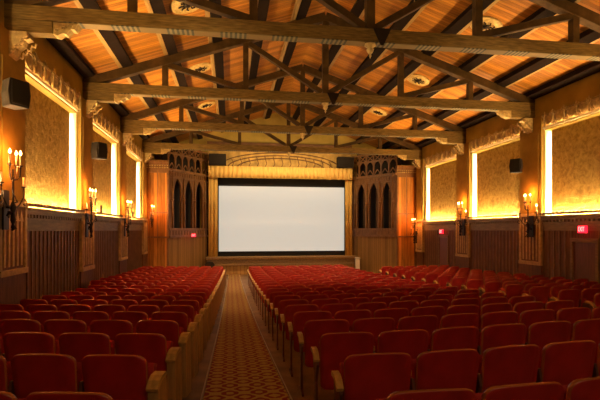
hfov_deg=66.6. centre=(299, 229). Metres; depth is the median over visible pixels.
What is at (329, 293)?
seat
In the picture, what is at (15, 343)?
seat
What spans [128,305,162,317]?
seat
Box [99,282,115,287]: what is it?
seat
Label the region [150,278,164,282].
seat
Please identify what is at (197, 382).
floor
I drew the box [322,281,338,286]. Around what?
seat
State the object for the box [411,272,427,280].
seat
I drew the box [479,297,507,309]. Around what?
seat
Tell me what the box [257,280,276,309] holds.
seat
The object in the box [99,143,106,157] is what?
grille
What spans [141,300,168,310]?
seat
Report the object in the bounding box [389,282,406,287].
seat
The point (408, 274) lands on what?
seat
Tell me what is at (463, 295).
seat
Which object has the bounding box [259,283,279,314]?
seat
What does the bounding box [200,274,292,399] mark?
carpet
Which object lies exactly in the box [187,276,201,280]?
seat
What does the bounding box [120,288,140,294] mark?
seat
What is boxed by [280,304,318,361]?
seat
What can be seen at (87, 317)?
seat
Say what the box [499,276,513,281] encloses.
seat
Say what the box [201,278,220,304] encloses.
seat
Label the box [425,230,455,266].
wainscot
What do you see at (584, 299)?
armrest
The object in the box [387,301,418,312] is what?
seat
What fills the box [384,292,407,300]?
seat
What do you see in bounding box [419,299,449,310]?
seat
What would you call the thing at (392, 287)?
seat
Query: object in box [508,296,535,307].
seat
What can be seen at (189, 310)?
seat
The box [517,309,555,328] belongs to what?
seat
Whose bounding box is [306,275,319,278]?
seat
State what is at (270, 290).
seat
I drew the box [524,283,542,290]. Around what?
seat
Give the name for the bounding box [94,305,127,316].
seat
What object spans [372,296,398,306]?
seat
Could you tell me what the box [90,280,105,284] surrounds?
seat
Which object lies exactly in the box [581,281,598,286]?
seat
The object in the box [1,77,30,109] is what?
loudspeaker
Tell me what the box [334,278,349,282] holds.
seat
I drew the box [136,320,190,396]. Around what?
seat
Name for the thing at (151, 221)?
candle sconce
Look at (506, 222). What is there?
trim
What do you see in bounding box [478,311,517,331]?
seat
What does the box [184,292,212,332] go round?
seat
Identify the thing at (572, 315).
seat
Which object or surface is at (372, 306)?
seat
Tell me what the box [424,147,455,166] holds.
frieze
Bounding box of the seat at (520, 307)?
[512,302,543,316]
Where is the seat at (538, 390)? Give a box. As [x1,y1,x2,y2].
[475,382,564,399]
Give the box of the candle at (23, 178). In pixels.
[22,177,24,186]
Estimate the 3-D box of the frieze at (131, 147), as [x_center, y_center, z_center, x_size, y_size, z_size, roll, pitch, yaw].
[-7.589,-3.720,20.993,0.155,0.560,3.600,0,0,-9]
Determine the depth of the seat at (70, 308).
7.22 m
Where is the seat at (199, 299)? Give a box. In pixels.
[178,295,209,340]
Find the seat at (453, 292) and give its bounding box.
[434,290,455,297]
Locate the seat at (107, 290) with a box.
[98,288,117,294]
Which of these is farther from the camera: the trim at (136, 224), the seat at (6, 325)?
the trim at (136, 224)
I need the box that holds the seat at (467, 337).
[428,326,478,350]
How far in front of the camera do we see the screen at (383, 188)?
27.00 m
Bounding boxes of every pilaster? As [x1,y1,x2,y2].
[0,23,37,304]
[78,96,102,287]
[117,131,133,273]
[141,152,153,265]
[412,159,424,266]
[453,142,470,268]
[517,115,543,276]
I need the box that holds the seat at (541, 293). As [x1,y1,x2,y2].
[521,286,549,305]
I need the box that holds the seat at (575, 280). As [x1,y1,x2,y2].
[573,279,588,283]
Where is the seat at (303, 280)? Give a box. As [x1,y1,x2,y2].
[297,279,313,284]
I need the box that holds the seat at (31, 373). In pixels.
[8,354,82,397]
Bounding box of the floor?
[182,274,334,399]
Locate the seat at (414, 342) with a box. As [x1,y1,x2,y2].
[373,329,428,358]
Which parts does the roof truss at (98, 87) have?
post, post, king post, post, post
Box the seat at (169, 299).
[151,295,175,304]
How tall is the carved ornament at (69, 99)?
0.362 m
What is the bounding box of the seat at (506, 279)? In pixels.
[501,278,516,284]
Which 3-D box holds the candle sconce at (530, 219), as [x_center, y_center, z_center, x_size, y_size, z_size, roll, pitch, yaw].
[7.938,-0.497,15.937,0.340,1.555,1.162,0,0,-9]
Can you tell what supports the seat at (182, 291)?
on the floor
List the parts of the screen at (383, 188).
rail, cornice, corner frame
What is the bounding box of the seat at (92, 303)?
[80,299,107,309]
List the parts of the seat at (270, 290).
backrest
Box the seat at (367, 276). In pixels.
[360,275,374,279]
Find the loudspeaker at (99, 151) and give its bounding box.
[91,142,107,159]
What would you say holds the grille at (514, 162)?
attached to the loudspeaker at (515, 165)
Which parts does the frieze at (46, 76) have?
frieze rail, rail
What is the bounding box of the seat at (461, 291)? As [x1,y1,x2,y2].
[456,289,480,296]
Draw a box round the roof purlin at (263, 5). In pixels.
[244,0,269,123]
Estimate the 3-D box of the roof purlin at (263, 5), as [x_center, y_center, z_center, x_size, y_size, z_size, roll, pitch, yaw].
[-0.878,-6.467,11.500,0.459,0.276,33.000,0,0,-9]
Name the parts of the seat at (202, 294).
backrest, panel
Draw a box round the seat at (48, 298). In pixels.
[42,295,66,303]
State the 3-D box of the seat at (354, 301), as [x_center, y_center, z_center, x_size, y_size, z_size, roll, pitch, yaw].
[0.968,1.686,8.550,0.587,0.898,0.403,0,0,-14]
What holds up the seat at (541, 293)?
on the floor
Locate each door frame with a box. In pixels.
[438,235,448,266]
[570,238,598,282]
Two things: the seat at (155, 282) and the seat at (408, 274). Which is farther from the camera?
the seat at (408, 274)
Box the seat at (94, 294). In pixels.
[85,292,106,298]
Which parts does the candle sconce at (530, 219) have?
iron stem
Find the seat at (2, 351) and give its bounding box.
[0,339,4,354]
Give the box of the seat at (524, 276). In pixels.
[515,275,529,280]
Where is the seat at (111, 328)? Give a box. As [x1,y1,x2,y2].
[90,320,136,339]
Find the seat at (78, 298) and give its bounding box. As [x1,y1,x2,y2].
[69,295,93,303]
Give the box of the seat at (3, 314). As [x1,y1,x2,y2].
[0,311,33,319]
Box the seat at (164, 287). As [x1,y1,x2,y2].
[150,285,168,291]
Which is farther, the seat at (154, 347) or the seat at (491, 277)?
the seat at (491, 277)
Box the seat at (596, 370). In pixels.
[592,343,599,376]
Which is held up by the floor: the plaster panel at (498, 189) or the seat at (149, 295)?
the seat at (149, 295)
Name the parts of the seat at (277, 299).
frame, backrest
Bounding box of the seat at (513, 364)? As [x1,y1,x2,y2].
[475,344,539,392]
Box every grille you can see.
[12,79,27,106]
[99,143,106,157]
[210,154,224,163]
[339,157,352,166]
[511,159,518,171]
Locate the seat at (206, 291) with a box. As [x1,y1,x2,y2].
[188,288,214,325]
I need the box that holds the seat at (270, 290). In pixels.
[263,288,288,325]
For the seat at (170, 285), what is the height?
0.898 m
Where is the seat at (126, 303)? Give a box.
[110,299,137,309]
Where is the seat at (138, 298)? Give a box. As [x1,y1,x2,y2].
[123,295,147,304]
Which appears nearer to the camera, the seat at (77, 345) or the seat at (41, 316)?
the seat at (77, 345)
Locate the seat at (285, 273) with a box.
[283,272,296,275]
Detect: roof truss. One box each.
[4,0,599,60]
[83,12,534,119]
[120,64,465,143]
[142,102,421,159]
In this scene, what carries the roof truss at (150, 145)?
attached to the wall at (45, 51)
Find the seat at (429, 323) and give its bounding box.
[395,315,438,334]
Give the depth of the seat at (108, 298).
9.08 m
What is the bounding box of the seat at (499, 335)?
[477,323,526,354]
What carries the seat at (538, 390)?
on the floor
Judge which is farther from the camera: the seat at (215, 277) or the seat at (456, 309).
the seat at (215, 277)
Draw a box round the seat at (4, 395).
[0,391,25,399]
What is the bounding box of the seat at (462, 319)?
[438,313,478,328]
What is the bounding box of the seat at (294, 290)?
[291,288,311,294]
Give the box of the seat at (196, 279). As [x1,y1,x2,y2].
[184,278,198,282]
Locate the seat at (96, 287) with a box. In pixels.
[88,285,106,291]
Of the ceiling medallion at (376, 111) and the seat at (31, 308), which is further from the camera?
the ceiling medallion at (376, 111)
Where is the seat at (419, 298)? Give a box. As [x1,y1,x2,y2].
[400,295,425,304]
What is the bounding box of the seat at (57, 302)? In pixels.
[50,299,77,309]
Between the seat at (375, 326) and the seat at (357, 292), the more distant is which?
the seat at (357, 292)
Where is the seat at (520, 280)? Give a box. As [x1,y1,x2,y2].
[518,278,532,283]
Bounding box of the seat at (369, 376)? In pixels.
[331,353,411,399]
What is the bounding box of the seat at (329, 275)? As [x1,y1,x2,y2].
[322,274,335,278]
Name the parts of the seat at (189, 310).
backrest, armrest, panel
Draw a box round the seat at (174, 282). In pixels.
[162,280,178,284]
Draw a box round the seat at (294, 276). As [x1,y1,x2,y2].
[289,275,303,279]
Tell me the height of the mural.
1.607 m
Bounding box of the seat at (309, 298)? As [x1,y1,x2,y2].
[303,294,328,303]
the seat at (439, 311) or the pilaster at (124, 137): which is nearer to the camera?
the seat at (439, 311)
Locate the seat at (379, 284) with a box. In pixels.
[369,282,386,288]
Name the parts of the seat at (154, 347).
backrest, armrest, panel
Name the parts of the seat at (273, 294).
backrest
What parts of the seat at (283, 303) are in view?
frame, backrest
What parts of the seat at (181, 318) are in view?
backrest, armrest, panel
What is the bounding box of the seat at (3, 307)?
[0,304,25,310]
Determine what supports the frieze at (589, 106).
attached to the wall at (580, 90)
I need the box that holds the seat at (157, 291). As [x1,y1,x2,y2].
[143,288,163,294]
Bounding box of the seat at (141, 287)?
[129,285,147,291]
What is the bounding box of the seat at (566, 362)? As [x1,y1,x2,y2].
[536,340,596,384]
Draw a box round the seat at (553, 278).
[550,277,564,282]
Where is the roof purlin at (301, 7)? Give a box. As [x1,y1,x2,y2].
[263,0,311,118]
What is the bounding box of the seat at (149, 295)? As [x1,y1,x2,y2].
[134,292,156,299]
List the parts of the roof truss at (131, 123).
post, post, king post, post, post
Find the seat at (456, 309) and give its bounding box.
[445,305,478,314]
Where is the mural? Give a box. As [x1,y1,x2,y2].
[207,141,351,167]
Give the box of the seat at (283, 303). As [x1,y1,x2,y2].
[274,299,308,349]
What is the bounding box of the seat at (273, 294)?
[266,292,293,332]
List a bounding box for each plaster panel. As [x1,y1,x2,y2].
[25,81,68,211]
[93,130,111,215]
[126,154,135,218]
[430,160,455,220]
[477,140,519,218]
[552,115,599,214]
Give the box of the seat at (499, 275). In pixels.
[498,274,511,277]
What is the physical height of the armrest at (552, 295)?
0.403 m
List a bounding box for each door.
[439,237,446,265]
[574,242,594,280]
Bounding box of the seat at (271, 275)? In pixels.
[270,274,284,277]
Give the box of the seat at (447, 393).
[375,388,476,399]
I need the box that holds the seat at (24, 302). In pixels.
[20,299,47,309]
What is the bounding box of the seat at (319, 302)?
[311,299,339,309]
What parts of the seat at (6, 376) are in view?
backrest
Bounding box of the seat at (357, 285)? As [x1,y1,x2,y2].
[349,283,367,288]
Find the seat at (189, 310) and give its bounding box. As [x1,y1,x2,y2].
[162,305,202,361]
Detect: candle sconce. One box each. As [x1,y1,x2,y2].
[0,148,26,230]
[85,189,96,237]
[124,200,131,236]
[150,205,153,227]
[410,219,417,243]
[454,202,466,235]
[517,193,538,237]
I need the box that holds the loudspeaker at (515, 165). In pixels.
[509,158,522,172]
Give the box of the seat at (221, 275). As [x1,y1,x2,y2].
[208,271,223,292]
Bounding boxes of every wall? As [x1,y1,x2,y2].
[0,0,154,219]
[155,113,375,255]
[402,72,599,242]
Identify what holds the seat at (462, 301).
on the floor
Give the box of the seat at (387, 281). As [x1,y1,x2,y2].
[378,279,394,284]
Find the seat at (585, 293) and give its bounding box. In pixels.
[579,288,599,306]
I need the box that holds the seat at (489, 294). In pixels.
[479,292,504,302]
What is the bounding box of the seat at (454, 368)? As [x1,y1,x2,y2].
[409,349,479,392]
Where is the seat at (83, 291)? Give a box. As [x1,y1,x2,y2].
[75,288,95,294]
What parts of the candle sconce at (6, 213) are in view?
candle arm, candle arm, iron stem, candle arm, candle arm, candle arm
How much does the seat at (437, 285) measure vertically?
0.898 m
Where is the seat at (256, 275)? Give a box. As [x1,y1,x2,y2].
[252,274,268,298]
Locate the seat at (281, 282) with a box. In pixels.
[278,280,295,284]
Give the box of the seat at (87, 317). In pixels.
[72,311,111,325]
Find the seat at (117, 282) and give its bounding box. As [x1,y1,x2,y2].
[108,280,124,284]
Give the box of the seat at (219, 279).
[205,274,222,298]
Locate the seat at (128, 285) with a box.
[118,283,135,287]
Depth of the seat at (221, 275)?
18.32 m
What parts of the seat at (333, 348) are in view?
armrest, frame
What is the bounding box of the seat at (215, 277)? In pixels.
[203,276,221,301]
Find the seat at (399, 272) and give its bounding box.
[393,269,408,278]
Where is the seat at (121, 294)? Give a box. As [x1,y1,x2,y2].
[109,292,131,299]
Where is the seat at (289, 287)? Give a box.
[286,285,305,291]
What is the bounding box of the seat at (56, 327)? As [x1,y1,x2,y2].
[44,319,89,339]
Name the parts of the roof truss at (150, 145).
post, post, king post, post, post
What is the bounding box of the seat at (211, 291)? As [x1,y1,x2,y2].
[192,285,216,319]
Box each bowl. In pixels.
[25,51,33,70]
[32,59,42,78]
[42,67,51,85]
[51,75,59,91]
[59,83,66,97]
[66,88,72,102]
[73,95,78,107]
[490,134,497,143]
[497,132,504,141]
[505,129,512,138]
[513,126,519,135]
[545,114,553,125]
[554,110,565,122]
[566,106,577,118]
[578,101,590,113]
[591,96,599,109]
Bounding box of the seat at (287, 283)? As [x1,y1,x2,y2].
[282,282,300,287]
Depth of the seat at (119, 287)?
11.88 m
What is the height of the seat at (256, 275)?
0.898 m
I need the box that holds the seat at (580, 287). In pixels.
[571,285,590,290]
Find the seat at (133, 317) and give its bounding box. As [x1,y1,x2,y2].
[112,311,150,326]
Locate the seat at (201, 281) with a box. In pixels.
[198,280,219,309]
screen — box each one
[146,140,207,267]
[219,186,343,250]
[352,147,415,272]
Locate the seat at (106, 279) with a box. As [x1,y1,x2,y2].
[100,278,114,281]
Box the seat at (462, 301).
[449,298,478,306]
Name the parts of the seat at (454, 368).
frame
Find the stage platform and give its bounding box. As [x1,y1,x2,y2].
[206,255,354,274]
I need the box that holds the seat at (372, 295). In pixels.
[358,292,381,301]
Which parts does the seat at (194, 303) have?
backrest, armrest, panel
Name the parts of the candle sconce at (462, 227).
iron stem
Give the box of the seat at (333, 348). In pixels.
[311,332,373,399]
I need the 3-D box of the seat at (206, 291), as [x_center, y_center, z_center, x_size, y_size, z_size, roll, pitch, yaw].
[-2.386,1.840,11.065,0.646,0.898,0.410,0,0,2]
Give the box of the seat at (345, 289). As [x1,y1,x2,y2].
[337,286,356,292]
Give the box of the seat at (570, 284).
[563,282,580,287]
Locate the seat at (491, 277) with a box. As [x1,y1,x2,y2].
[483,276,498,282]
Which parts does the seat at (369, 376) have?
armrest, frame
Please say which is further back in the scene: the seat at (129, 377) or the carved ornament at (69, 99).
the carved ornament at (69, 99)
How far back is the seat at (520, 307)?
7.08 m
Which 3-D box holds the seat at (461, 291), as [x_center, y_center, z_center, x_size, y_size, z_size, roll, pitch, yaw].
[3.681,1.743,10.209,0.653,0.898,0.410,0,0,-14]
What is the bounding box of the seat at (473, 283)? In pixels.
[461,279,482,288]
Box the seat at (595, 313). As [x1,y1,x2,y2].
[590,307,599,318]
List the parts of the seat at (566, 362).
frame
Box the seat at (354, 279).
[351,278,366,282]
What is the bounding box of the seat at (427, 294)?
[409,291,431,299]
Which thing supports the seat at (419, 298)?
on the floor
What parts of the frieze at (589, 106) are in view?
rail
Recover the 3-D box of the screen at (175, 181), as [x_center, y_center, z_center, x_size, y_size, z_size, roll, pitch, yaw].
[-6.658,-1.100,25.461,1.102,7.400,4.209,0,0,33]
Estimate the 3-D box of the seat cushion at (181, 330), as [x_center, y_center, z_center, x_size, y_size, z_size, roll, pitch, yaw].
[-1.659,1.385,5.540,0.440,0.403,0.229,0,0,2]
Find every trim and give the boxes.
[27,203,84,230]
[94,212,122,230]
[127,217,144,229]
[206,256,359,265]
[422,218,455,229]
[467,214,518,230]
[539,210,599,230]
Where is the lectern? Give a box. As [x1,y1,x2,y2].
[355,257,359,268]
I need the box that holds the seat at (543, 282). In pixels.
[539,280,554,285]
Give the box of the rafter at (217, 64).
[205,0,225,132]
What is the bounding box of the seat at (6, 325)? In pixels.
[0,319,43,338]
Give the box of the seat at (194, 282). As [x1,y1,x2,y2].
[180,280,196,285]
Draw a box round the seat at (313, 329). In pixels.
[297,319,348,396]
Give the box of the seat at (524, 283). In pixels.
[521,280,537,287]
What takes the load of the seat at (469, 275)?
on the floor
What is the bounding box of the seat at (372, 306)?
[354,302,386,314]
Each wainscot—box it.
[25,231,78,298]
[93,231,118,279]
[126,230,141,271]
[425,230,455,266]
[470,230,519,275]
[542,231,599,282]
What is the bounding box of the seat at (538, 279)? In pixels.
[534,277,549,282]
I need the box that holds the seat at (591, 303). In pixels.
[582,293,599,311]
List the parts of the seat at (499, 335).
frame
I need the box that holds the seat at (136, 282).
[126,280,142,284]
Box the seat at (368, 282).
[360,280,376,285]
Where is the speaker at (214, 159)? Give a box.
[209,153,225,165]
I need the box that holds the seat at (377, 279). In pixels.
[369,277,383,281]
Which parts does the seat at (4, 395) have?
backrest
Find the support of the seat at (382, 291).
on the floor
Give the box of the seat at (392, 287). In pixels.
[380,285,399,291]
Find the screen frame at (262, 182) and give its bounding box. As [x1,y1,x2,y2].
[218,178,344,255]
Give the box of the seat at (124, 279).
[116,278,131,282]
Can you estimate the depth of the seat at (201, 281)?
13.69 m
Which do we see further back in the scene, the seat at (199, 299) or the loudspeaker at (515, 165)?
the loudspeaker at (515, 165)
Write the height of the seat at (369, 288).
0.898 m
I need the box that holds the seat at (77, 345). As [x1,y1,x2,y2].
[59,333,114,361]
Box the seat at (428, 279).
[421,274,438,283]
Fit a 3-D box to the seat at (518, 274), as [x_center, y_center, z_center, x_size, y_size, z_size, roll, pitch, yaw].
[7.602,1.955,16.046,0.653,0.898,0.410,0,0,-14]
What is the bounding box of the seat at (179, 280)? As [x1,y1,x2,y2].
[167,278,181,282]
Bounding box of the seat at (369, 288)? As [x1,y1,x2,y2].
[359,285,378,292]
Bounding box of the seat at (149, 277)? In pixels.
[139,276,153,279]
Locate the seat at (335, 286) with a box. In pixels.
[329,283,347,289]
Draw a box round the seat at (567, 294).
[549,289,580,307]
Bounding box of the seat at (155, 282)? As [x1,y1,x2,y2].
[144,280,160,284]
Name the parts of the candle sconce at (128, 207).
iron stem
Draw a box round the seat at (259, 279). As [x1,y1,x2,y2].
[255,278,273,305]
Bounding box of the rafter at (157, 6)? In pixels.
[144,0,202,139]
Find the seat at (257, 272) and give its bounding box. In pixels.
[251,272,266,295]
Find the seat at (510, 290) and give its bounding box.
[498,284,523,300]
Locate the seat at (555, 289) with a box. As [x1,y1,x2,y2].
[548,285,570,301]
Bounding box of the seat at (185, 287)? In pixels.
[171,285,189,291]
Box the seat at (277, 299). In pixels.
[270,295,300,340]
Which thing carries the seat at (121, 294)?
on the floor
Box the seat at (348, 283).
[341,281,357,285]
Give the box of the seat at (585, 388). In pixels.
[562,377,599,399]
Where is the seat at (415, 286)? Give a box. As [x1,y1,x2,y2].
[401,284,420,290]
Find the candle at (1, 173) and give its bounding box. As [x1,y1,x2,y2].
[0,172,2,181]
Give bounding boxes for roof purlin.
[244,0,269,123]
[263,0,311,118]
[292,0,363,119]
[313,0,428,126]
[338,0,499,135]
[356,0,580,143]
[376,28,599,148]
[406,61,599,149]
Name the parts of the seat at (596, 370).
frame, backrest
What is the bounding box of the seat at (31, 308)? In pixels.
[26,304,59,316]
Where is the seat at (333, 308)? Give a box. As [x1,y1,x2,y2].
[319,303,353,316]
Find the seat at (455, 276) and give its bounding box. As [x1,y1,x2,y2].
[453,275,467,278]
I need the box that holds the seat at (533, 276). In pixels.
[530,275,543,279]
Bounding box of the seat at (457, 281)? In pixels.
[446,277,466,290]
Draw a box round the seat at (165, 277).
[155,276,169,279]
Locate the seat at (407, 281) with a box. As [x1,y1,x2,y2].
[396,279,411,283]
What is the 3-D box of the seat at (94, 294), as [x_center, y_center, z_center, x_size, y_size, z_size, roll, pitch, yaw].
[-4.506,1.799,10.215,0.546,0.898,0.403,0,0,2]
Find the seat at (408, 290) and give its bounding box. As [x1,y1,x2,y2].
[393,288,414,295]
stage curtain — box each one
[209,177,217,256]
[345,180,351,255]
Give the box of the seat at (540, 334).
[525,321,571,349]
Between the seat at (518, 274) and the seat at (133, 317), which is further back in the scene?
the seat at (518, 274)
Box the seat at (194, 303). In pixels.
[171,300,206,349]
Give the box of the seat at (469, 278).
[466,277,482,281]
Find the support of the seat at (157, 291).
on the floor
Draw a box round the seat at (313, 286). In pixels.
[307,284,326,290]
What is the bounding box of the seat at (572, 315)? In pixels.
[555,307,590,325]
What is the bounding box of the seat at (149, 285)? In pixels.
[137,283,154,287]
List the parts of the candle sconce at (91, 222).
iron stem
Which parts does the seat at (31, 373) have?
frame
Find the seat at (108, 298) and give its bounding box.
[96,295,120,304]
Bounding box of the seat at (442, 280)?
[433,275,451,286]
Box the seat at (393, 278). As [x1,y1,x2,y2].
[385,277,400,281]
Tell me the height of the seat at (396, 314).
0.898 m
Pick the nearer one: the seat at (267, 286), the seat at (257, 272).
the seat at (267, 286)
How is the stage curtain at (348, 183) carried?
hanging from the valance
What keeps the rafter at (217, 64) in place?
attached to the ceiling
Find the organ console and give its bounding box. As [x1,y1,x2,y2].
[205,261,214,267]
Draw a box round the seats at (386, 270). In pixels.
[133,265,469,289]
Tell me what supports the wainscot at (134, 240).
attached to the wall at (45, 51)
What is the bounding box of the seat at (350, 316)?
[332,310,371,325]
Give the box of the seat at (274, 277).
[273,276,287,279]
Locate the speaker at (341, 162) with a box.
[336,157,353,168]
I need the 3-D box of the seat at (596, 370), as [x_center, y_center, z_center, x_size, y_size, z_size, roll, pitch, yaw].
[2.808,1.390,4.194,0.587,0.898,0.403,0,0,-14]
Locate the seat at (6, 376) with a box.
[0,355,12,391]
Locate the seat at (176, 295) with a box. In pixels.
[159,292,181,299]
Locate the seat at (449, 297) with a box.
[428,294,452,303]
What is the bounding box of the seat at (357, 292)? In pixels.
[346,289,368,297]
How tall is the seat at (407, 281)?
0.898 m
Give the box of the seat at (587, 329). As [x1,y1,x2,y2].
[570,318,599,344]
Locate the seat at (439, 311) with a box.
[409,306,444,320]
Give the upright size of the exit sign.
0.220 m
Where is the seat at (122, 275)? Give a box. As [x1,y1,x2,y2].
[115,274,128,277]
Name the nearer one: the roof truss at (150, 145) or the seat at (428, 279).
the seat at (428, 279)
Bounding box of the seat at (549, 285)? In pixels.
[544,283,561,288]
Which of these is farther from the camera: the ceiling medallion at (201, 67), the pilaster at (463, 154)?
the pilaster at (463, 154)
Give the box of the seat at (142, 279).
[133,278,148,282]
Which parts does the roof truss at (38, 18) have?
post, post, king post, post, post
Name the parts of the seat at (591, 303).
frame, armrest, backrest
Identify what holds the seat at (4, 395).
on the floor
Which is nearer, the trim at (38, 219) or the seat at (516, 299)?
the seat at (516, 299)
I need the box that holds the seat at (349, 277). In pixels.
[344,276,358,280]
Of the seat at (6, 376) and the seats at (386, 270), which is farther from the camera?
the seats at (386, 270)
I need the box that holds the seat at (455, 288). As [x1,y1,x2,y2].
[438,286,457,293]
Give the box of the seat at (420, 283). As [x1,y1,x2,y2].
[408,281,425,286]
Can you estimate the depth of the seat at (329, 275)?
16.08 m
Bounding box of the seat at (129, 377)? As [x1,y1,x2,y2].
[78,354,167,399]
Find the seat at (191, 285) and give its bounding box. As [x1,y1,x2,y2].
[176,283,193,288]
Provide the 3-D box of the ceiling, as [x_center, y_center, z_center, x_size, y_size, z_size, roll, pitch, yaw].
[1.300,-5.993,11.985,16.200,2.854,33.300,0,0,-9]
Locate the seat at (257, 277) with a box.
[253,276,270,301]
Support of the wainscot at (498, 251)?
attached to the wall at (580, 90)
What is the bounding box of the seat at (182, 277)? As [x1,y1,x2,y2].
[171,276,185,279]
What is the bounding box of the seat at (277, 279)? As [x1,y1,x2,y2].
[275,278,291,282]
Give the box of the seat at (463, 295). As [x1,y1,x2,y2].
[453,293,479,299]
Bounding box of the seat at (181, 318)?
[151,312,197,376]
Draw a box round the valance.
[208,166,351,179]
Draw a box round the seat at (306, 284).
[302,282,319,287]
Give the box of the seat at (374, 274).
[368,273,381,276]
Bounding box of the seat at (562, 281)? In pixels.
[556,279,571,285]
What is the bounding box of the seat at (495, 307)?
[479,303,511,318]
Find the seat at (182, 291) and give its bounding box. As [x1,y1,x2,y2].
[165,288,185,295]
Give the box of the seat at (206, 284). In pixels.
[196,283,217,313]
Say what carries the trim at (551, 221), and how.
attached to the wall at (580, 90)
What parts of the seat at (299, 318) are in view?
armrest, frame, backrest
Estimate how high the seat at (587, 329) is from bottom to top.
0.898 m
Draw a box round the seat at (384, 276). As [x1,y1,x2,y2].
[376,275,390,279]
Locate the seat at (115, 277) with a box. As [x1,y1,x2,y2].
[108,276,121,279]
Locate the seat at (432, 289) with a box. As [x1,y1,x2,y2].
[416,287,436,294]
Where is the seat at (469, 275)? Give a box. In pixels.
[467,275,482,278]
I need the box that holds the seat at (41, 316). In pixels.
[33,311,72,325]
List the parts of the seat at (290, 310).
armrest, frame, backrest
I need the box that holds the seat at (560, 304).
[544,300,574,313]
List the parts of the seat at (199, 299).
backrest, panel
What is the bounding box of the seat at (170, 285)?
[157,283,173,287]
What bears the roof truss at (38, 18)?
attached to the wall at (45, 51)
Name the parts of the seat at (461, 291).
backrest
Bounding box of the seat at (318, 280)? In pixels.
[316,279,331,283]
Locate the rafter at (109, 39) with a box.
[73,0,178,142]
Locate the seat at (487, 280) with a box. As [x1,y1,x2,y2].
[483,279,499,285]
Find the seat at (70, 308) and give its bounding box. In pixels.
[60,304,93,316]
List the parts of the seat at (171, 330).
backrest, armrest, panel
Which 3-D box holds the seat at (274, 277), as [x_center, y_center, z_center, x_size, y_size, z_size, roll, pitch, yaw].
[-0.730,2.016,15.850,0.587,0.898,0.403,0,0,-12]
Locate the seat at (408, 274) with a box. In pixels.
[402,271,416,278]
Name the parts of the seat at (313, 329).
armrest, frame, backrest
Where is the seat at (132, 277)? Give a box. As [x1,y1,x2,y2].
[124,276,137,279]
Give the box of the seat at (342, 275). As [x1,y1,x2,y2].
[338,274,351,277]
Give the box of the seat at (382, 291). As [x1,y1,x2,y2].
[370,289,391,296]
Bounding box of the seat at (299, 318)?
[287,311,331,376]
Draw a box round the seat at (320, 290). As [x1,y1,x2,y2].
[314,287,334,293]
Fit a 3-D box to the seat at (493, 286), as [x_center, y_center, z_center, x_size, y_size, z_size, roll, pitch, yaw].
[5.171,1.840,12.500,0.606,0.898,0.364,0,0,-14]
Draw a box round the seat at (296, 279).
[293,277,308,281]
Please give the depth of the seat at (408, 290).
10.66 m
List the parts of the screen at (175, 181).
rail, cornice, corner frame, rail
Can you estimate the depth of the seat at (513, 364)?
3.73 m
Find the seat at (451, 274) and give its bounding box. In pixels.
[440,273,453,277]
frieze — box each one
[25,51,80,111]
[93,109,119,142]
[126,141,142,160]
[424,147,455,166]
[469,125,519,152]
[542,95,599,128]
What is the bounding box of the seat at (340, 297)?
[331,293,355,302]
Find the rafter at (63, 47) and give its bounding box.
[46,38,149,139]
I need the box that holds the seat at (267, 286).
[261,285,283,319]
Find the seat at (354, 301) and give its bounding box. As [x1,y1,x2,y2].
[342,297,369,307]
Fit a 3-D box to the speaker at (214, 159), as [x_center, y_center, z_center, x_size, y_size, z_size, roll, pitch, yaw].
[-4.863,-4.140,26.987,1.000,0.660,0.615,0,0,-9]
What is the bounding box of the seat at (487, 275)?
[483,274,496,279]
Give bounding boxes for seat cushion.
[7,361,12,383]
[55,340,59,353]
[77,362,82,390]
[111,340,114,353]
[147,363,156,378]
[167,341,172,352]
[179,327,183,336]
[318,340,319,366]
[339,362,343,399]
[374,338,377,352]
[411,359,415,378]
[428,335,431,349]
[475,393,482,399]
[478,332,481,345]
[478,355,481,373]
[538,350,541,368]
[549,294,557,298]
[562,385,567,399]
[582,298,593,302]
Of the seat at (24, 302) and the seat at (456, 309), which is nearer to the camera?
the seat at (456, 309)
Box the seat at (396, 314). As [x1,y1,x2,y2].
[371,308,408,322]
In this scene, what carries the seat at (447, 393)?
on the floor
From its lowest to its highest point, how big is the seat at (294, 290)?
0.898 m
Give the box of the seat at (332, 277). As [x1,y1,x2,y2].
[327,276,341,280]
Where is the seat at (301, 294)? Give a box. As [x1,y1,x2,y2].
[296,291,319,298]
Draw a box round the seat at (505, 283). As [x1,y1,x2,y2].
[502,281,519,287]
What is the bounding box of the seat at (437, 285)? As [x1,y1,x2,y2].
[422,283,440,289]
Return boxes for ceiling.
[53,0,599,148]
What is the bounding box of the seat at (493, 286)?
[478,281,501,295]
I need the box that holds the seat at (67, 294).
[60,291,82,298]
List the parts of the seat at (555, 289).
backrest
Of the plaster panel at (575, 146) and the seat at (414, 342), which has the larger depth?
the plaster panel at (575, 146)
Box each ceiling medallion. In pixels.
[170,0,198,13]
[189,62,210,72]
[197,101,214,108]
[370,108,386,115]
[407,74,429,85]
[470,16,502,30]
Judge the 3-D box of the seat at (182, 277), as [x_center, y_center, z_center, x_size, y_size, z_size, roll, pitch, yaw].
[-4.162,2.016,15.750,0.546,0.898,0.403,0,0,2]
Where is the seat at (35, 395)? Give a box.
[25,392,126,399]
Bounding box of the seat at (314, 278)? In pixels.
[310,277,325,281]
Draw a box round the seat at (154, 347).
[115,333,181,399]
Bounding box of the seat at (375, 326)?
[349,318,395,338]
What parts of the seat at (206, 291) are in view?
backrest, panel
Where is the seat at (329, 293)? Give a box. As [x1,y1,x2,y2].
[322,290,344,298]
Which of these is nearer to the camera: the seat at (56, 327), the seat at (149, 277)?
the seat at (56, 327)
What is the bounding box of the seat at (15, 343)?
[2,332,59,360]
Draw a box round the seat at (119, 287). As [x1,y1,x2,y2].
[109,285,127,291]
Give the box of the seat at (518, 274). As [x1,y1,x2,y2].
[513,273,525,277]

